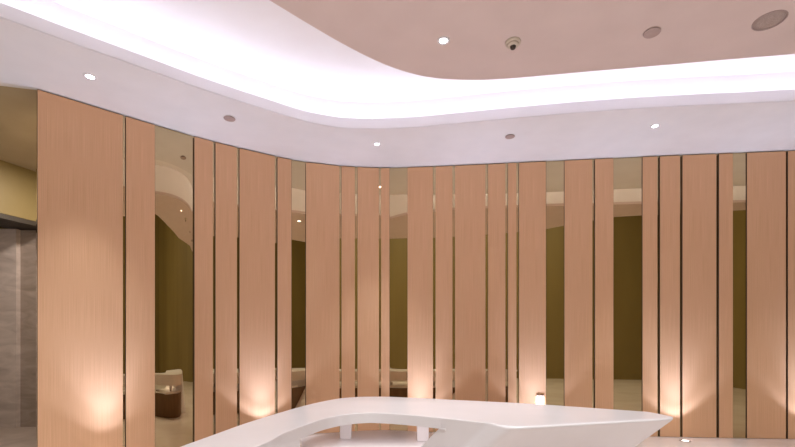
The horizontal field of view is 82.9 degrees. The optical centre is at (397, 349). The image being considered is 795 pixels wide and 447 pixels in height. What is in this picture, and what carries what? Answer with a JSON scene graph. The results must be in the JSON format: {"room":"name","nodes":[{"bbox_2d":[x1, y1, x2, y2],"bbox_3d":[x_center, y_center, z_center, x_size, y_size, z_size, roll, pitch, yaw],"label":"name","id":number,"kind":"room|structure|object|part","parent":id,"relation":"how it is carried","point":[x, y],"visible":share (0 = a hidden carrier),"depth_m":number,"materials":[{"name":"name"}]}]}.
{"room":"reception lobby","nodes":[
{"label":"reception lobby","id":0,"kind":"room"},
{"bbox_2d":[0,229,19,427],"bbox_3d":[-6.750,-0.345,7.275,1.300,3.190,0.150,0,0,0],"label":"wall","id":1,"kind":"structure","parent":0,"point":[9,238],"depth_m":7.20,"materials":[{"name":"grey stone"}]},
{"bbox_2d":[0,213,35,229],"bbox_3d":[-6.020,-1.984,7.021,0.595,0.068,3.800,0,0,22],"label":"trim","id":2,"kind":"structure","parent":1,"relation":"attached to","point":[6,221],"depth_m":6.97,"materials":[{"name":"brown metal"}]},
{"bbox_2d":[20,230,35,426],"bbox_3d":[-5.035,-0.345,7.340,2.130,3.190,0.120,0,0,0],"label":"wall","id":3,"kind":"structure","parent":0,"point":[27,237],"depth_m":7.28,"materials":[{"name":"grey stone"}]},
{"bbox_2d":[0,160,35,220],"bbox_3d":[-5.813,-2.410,6.938,0.160,0.780,3.800,0,0,22],"label":"trim","id":4,"kind":"structure","parent":3,"relation":"attached to","point":[17,183],"depth_m":6.83,"materials":[{"name":"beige paint"}]},
{"bbox_2d":[0,0,794,171],"bbox_3d":[0.394,-2.830,5.689,17.633,0.060,10.480,0,0,-14],"label":"ceiling","id":5,"kind":"structure","parent":0,"point":[30,58],"depth_m":4.62,"materials":[{"name":"paint"}]},
{"bbox_2d":[83,73,96,79],"bbox_3d":[-3.148,-2.796,4.607,0.124,0.007,0.124,0,0,0],"label":"recessed light","id":6,"kind":"object","parent":5,"relation":"in","point":[89,76],"visible":1,"depth_m":4.60,"materials":[{"name":"paint"}]},
{"bbox_2d":[223,116,234,121],"bbox_3d":[-2.028,-2.792,5.431,0.136,0.016,0.136,0,0,0],"label":"sprinkler cover","id":7,"kind":"object","parent":5,"relation":"attached to","point":[227,118],"visible":1,"depth_m":5.41,"materials":[{"name":"brown metal"}]},
{"bbox_2d":[0,0,794,118],"bbox_3d":[0.478,-3.067,4.498,17.598,0.507,3.651,0,0,-14],"label":"strip light","id":8,"kind":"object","parent":5,"relation":"attached to","point":[48,10],"depth_m":5.51,"materials":[{"name":"paint"}]},
{"bbox_2d":[0,3,794,127],"bbox_3d":[0.563,-2.899,4.213,17.376,0.172,3.682,0,0,-14],"label":"trim","id":9,"kind":"structure","parent":5,"relation":"attached to","point":[6,11],"depth_m":5.22,"materials":[{"name":"paint"}]},
{"bbox_2d":[50,0,794,102],"bbox_3d":[1.023,-3.345,4.202,16.847,0.050,3.804,0,0,0],"label":"cove","id":10,"kind":"object","parent":5,"relation":"attached to","point":[261,40],"visible":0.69,"depth_m":5.11,"materials":[{"name":"paint"}]},
{"bbox_2d":[437,36,449,44],"bbox_3d":[0.416,-2.796,4.071,0.112,0.007,0.112,0,0,0],"label":"recessed light","id":11,"kind":"object","parent":5,"relation":"in","point":[443,40],"visible":1,"depth_m":4.07,"materials":[{"name":"paint"}]},
{"bbox_2d":[505,134,514,138],"bbox_3d":[1.472,-2.792,5.888,0.124,0.016,0.124,0,0,0],"label":"sprinkler cover","id":12,"kind":"object","parent":5,"relation":"attached to","point":[510,136],"visible":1,"depth_m":5.87,"materials":[{"name":"brown metal"}]},
{"bbox_2d":[505,37,520,49],"bbox_3d":[1.050,-2.767,4.091,0.140,0.066,0.140,0,0,0],"label":"security camera","id":13,"kind":"object","parent":5,"relation":"attached to","point":[512,43],"visible":1,"depth_m":4.06,"materials":[{"name":"beige plastic"}]},
{"bbox_2d":[643,27,660,38],"bbox_3d":[2.240,-2.792,3.961,0.140,0.016,0.140,0,0,0],"label":"sprinkler cover","id":14,"kind":"object","parent":5,"relation":"attached to","point":[652,32],"visible":1,"depth_m":3.95,"materials":[{"name":"brown metal"}]},
{"bbox_2d":[650,124,659,127],"bbox_3d":[3.219,-2.796,5.625,0.108,0.007,0.108,0,0,0],"label":"recessed light","id":15,"kind":"object","parent":5,"relation":"in","point":[654,125],"visible":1,"depth_m":5.62,"materials":[{"name":"paint"}]},
{"bbox_2d":[751,10,787,30],"bbox_3d":[3.161,-2.796,3.824,0.244,0.008,0.244,0,0,0],"label":"ceiling speaker","id":16,"kind":"object","parent":5,"relation":"attached to","point":[769,20],"visible":1,"depth_m":3.82},
{"bbox_2d":[0,427,794,446],"bbox_3d":[1.000,1.297,1.100,16.800,0.106,16.200,0,0,0],"label":"floor","id":17,"kind":"structure","parent":0,"point":[651,441],"depth_m":6.15,"materials":[{"name":"stone"}]},
{"bbox_2d":[181,397,672,446],"bbox_3d":[0.028,0.850,3.340,3.215,0.800,2.120,0,0,-24],"label":"reception desk","id":18,"kind":"object","parent":17,"relation":"on","point":[459,423],"visible":1,"depth_m":3.00,"materials":[{"name":"white stone"}]},
{"bbox_3d":[-0.444,0.640,3.891,0.096,0.239,0.096,0,0,0],"label":"support post","id":19,"kind":"part","parent":18,"relation":"part of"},
{"bbox_3d":[-0.432,0.885,2.640,0.664,0.730,1.579,0,0,42],"label":"panel","id":20,"kind":"part","parent":18,"relation":"part of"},
{"bbox_2d":[300,430,433,446],"bbox_3d":[-0.233,0.780,3.630,1.235,0.040,1.297,0,0,0],"label":"countertop","id":21,"kind":"structure","parent":18,"relation":"on","point":[367,438],"depth_m":3.82,"materials":[{"name":"white stone"}]},
{"bbox_3d":[0.212,0.640,3.786,0.096,0.239,0.096,0,0,0],"label":"support post","id":22,"kind":"part","parent":18,"relation":"part of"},
{"bbox_2d":[36,89,786,446],"bbox_3d":[0.966,-0.775,6.408,10.211,4.050,1.738,0,0,-8],"label":"wall","id":23,"kind":"structure","parent":0,"point":[124,117],"depth_m":6.52,"materials":[{"name":"brown wood"}]},
{"bbox_2d":[37,90,122,446],"bbox_3d":[-3.565,-0.770,5.089,0.795,4.032,0.030,0,0,-42],"label":"wood panel","id":24,"kind":"object","parent":23,"relation":"attached to","point":[80,145],"visible":1,"depth_m":5.06,"materials":[{"name":"brown wood"}]},
{"bbox_2d":[126,117,154,446],"bbox_3d":[-3.131,-0.770,5.481,0.313,4.032,0.029,0,0,-42],"label":"wood panel","id":25,"kind":"object","parent":23,"relation":"attached to","point":[140,135],"visible":1,"depth_m":5.47,"materials":[{"name":"brown wood"}]},
{"bbox_2d":[155,126,192,446],"bbox_3d":[-2.839,-0.770,5.737,0.454,4.032,0.020,0,0,-42],"label":"mirror panel","id":26,"kind":"object","parent":23,"relation":"attached to","point":[173,149],"visible":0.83,"depth_m":5.72,"materials":[{"name":"brown mirror"}]},
{"bbox_2d":[194,137,212,441],"bbox_3d":[-2.567,-0.770,5.955,0.232,4.032,0.029,0,0,-38],"label":"wood panel","id":27,"kind":"object","parent":23,"relation":"attached to","point":[203,149],"visible":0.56,"depth_m":5.93,"materials":[{"name":"brown wood"}]},
{"bbox_2d":[215,142,236,433],"bbox_3d":[-2.333,-0.770,6.126,0.281,4.032,0.029,0,0,-35],"label":"wood panel","id":28,"kind":"object","parent":23,"relation":"attached to","point":[225,155],"visible":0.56,"depth_m":6.11,"materials":[{"name":"brown wood"}]},
{"bbox_2d":[239,148,274,424],"bbox_3d":[-1.980,-0.770,6.356,0.494,4.032,0.029,0,0,-32],"label":"wood panel","id":29,"kind":"object","parent":23,"relation":"attached to","point":[256,170],"visible":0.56,"depth_m":6.33,"materials":[{"name":"brown wood"}]},
{"bbox_2d":[277,157,290,412],"bbox_3d":[-1.649,-0.770,6.554,0.204,4.032,0.029,0,0,-28],"label":"wood panel","id":30,"kind":"object","parent":23,"relation":"attached to","point":[283,165],"visible":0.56,"depth_m":6.54,"materials":[{"name":"brown wood"}]},
{"bbox_2d":[292,160,304,408],"bbox_3d":[-1.463,-0.770,6.652,0.202,4.032,0.008,0,0,-24],"label":"mirror panel","id":31,"kind":"object","parent":23,"relation":"attached to","point":[298,168],"visible":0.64,"depth_m":6.65,"materials":[{"name":"brown mirror"}]},
{"bbox_2d":[306,162,338,433],"bbox_3d":[-1.122,-0.770,6.759,0.498,4.032,0.030,0,0,-16],"label":"wood panel","id":32,"kind":"object","parent":23,"relation":"attached to","point":[322,180],"visible":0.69,"depth_m":6.74,"materials":[{"name":"brown wood"}]},
{"bbox_2d":[341,166,354,430],"bbox_3d":[-0.750,-0.770,6.850,0.204,4.032,0.029,0,0,-9],"label":"wood panel","id":33,"kind":"object","parent":23,"relation":"attached to","point":[347,173],"visible":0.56,"depth_m":6.84,"materials":[{"name":"brown wood"}]},
{"bbox_2d":[358,167,378,430],"bbox_3d":[-0.448,-0.770,6.885,0.328,4.032,0.029,0,0,-5],"label":"wood panel","id":34,"kind":"object","parent":23,"relation":"attached to","point":[368,178],"visible":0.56,"depth_m":6.87,"materials":[{"name":"brown wood"}]},
{"bbox_2d":[381,168,389,429],"bbox_3d":[-0.187,-0.770,6.899,0.130,4.032,0.029,0,0,0],"label":"wood panel","id":35,"kind":"object","parent":23,"relation":"attached to","point":[385,172],"visible":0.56,"depth_m":6.88,"materials":[{"name":"brown wood"}]},
{"bbox_2d":[390,168,406,430],"bbox_3d":[0.016,-0.770,6.898,0.263,4.032,0.008,0,0,3],"label":"mirror panel","id":36,"kind":"object","parent":23,"relation":"attached to","point":[398,176],"visible":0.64,"depth_m":6.89,"materials":[{"name":"brown mirror"}]},
{"bbox_2d":[408,167,432,431],"bbox_3d":[0.347,-0.770,6.869,0.388,4.032,0.029,0,0,5],"label":"wood panel","id":37,"kind":"object","parent":23,"relation":"attached to","point":[420,179],"visible":0.76,"depth_m":6.86,"materials":[{"name":"brown wood"}]},
{"bbox_2d":[436,166,451,430],"bbox_3d":[0.706,-0.770,6.836,0.256,4.032,0.029,0,0,6],"label":"wood panel","id":38,"kind":"object","parent":23,"relation":"attached to","point":[443,173],"visible":0.74,"depth_m":6.82,"materials":[{"name":"brown wood"}]},
{"bbox_2d":[455,164,484,400],"bbox_3d":[1.097,-0.770,6.793,0.454,4.032,0.029,0,0,7],"label":"wood panel","id":39,"kind":"object","parent":23,"relation":"attached to","point":[469,179],"visible":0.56,"depth_m":6.78,"materials":[{"name":"brown wood"}]},
{"bbox_2d":[488,163,504,401],"bbox_3d":[1.486,-0.770,6.747,0.257,4.032,0.029,0,0,7],"label":"wood panel","id":40,"kind":"object","parent":23,"relation":"attached to","point":[496,172],"visible":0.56,"depth_m":6.73,"materials":[{"name":"brown wood"}]},
{"bbox_2d":[508,163,515,402],"bbox_3d":[1.712,-0.770,6.720,0.124,4.032,0.029,0,0,7],"label":"wood panel","id":41,"kind":"object","parent":23,"relation":"attached to","point":[511,166],"visible":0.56,"depth_m":6.71,"materials":[{"name":"brown wood"}]},
{"bbox_2d":[519,162,545,404],"bbox_3d":[2.002,-0.770,6.685,0.389,4.032,0.029,0,0,7],"label":"wood panel","id":42,"kind":"object","parent":23,"relation":"attached to","point":[532,175],"visible":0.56,"depth_m":6.67,"materials":[{"name":"brown wood"}]},
{"bbox_2d":[536,395,543,404],"bbox_3d":[2.107,0.757,6.649,0.106,0.186,0.016,0,0,6],"label":"step light","id":43,"kind":"object","parent":42,"relation":"attached to","point":[540,398],"visible":0.77,"depth_m":6.64,"materials":[{"name":"white plastic"}]},
{"bbox_2d":[546,161,563,405],"bbox_3d":[2.327,-0.770,6.653,0.252,4.032,0.008,0,0,7],"label":"mirror panel","id":44,"kind":"object","parent":23,"relation":"attached to","point":[554,170],"visible":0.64,"depth_m":6.65,"materials":[{"name":"brown mirror"}]},
{"bbox_2d":[564,159,591,407],"bbox_3d":[2.654,-0.770,6.610,0.395,4.032,0.029,0,0,7],"label":"wood panel","id":45,"kind":"object","parent":23,"relation":"attached to","point":[577,173],"visible":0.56,"depth_m":6.60,"materials":[{"name":"brown wood"}]},
{"bbox_2d":[594,158,612,408],"bbox_3d":[3.012,-0.770,6.568,0.258,4.032,0.029,0,0,7],"label":"wood panel","id":46,"kind":"object","parent":23,"relation":"attached to","point":[603,168],"visible":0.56,"depth_m":6.55,"materials":[{"name":"brown wood"}]},
{"bbox_2d":[613,157,641,410],"bbox_3d":[3.339,-0.770,6.536,0.389,4.032,0.008,0,0,6],"label":"mirror panel","id":47,"kind":"object","parent":23,"relation":"attached to","point":[627,172],"visible":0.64,"depth_m":6.53,"materials":[{"name":"brown mirror"}]},
{"bbox_2d":[642,156,656,436],"bbox_3d":[3.640,-0.770,6.498,0.205,4.032,0.029,0,0,6],"label":"wood panel","id":48,"kind":"object","parent":23,"relation":"attached to","point":[649,164],"visible":0.79,"depth_m":6.48,"materials":[{"name":"brown wood"}]},
{"bbox_2d":[659,155,679,436],"bbox_3d":[3.911,-0.770,6.471,0.272,4.032,0.029,0,0,6],"label":"wood panel","id":49,"kind":"object","parent":23,"relation":"attached to","point":[669,166],"visible":1,"depth_m":6.46,"materials":[{"name":"brown wood"}]},
{"bbox_2d":[682,154,715,437],"bbox_3d":[4.307,-0.770,6.431,0.457,4.032,0.030,0,0,6],"label":"wood panel","id":50,"kind":"object","parent":23,"relation":"attached to","point":[698,171],"visible":1,"depth_m":6.42,"materials":[{"name":"brown wood"}]},
{"bbox_2d":[718,153,732,437],"bbox_3d":[4.660,-0.770,6.396,0.186,4.032,0.029,0,0,6],"label":"wood panel","id":51,"kind":"object","parent":23,"relation":"attached to","point":[725,161],"visible":1,"depth_m":6.38,"materials":[{"name":"brown wood"}]},
{"bbox_2d":[733,153,745,437],"bbox_3d":[4.845,-0.770,6.383,0.175,4.032,0.008,0,0,5],"label":"mirror panel","id":52,"kind":"object","parent":23,"relation":"attached to","point":[739,160],"visible":1,"depth_m":6.38,"materials":[{"name":"brown mirror"}]},
{"bbox_2d":[746,151,785,438],"bbox_3d":[5.190,-0.770,6.344,0.510,4.032,0.029,0,0,6],"label":"wood panel","id":53,"kind":"object","parent":23,"relation":"attached to","point":[765,171],"visible":1,"depth_m":6.33,"materials":[{"name":"brown wood"}]},
{"bbox_2d":[787,151,794,438],"bbox_3d":[5.713,-0.770,6.293,0.489,4.032,0.030,0,0,6],"label":"wood panel","id":54,"kind":"object","parent":23,"relation":"attached to","point":[790,154],"visible":1,"depth_m":6.30,"materials":[{"name":"brown wood"}]}
]}

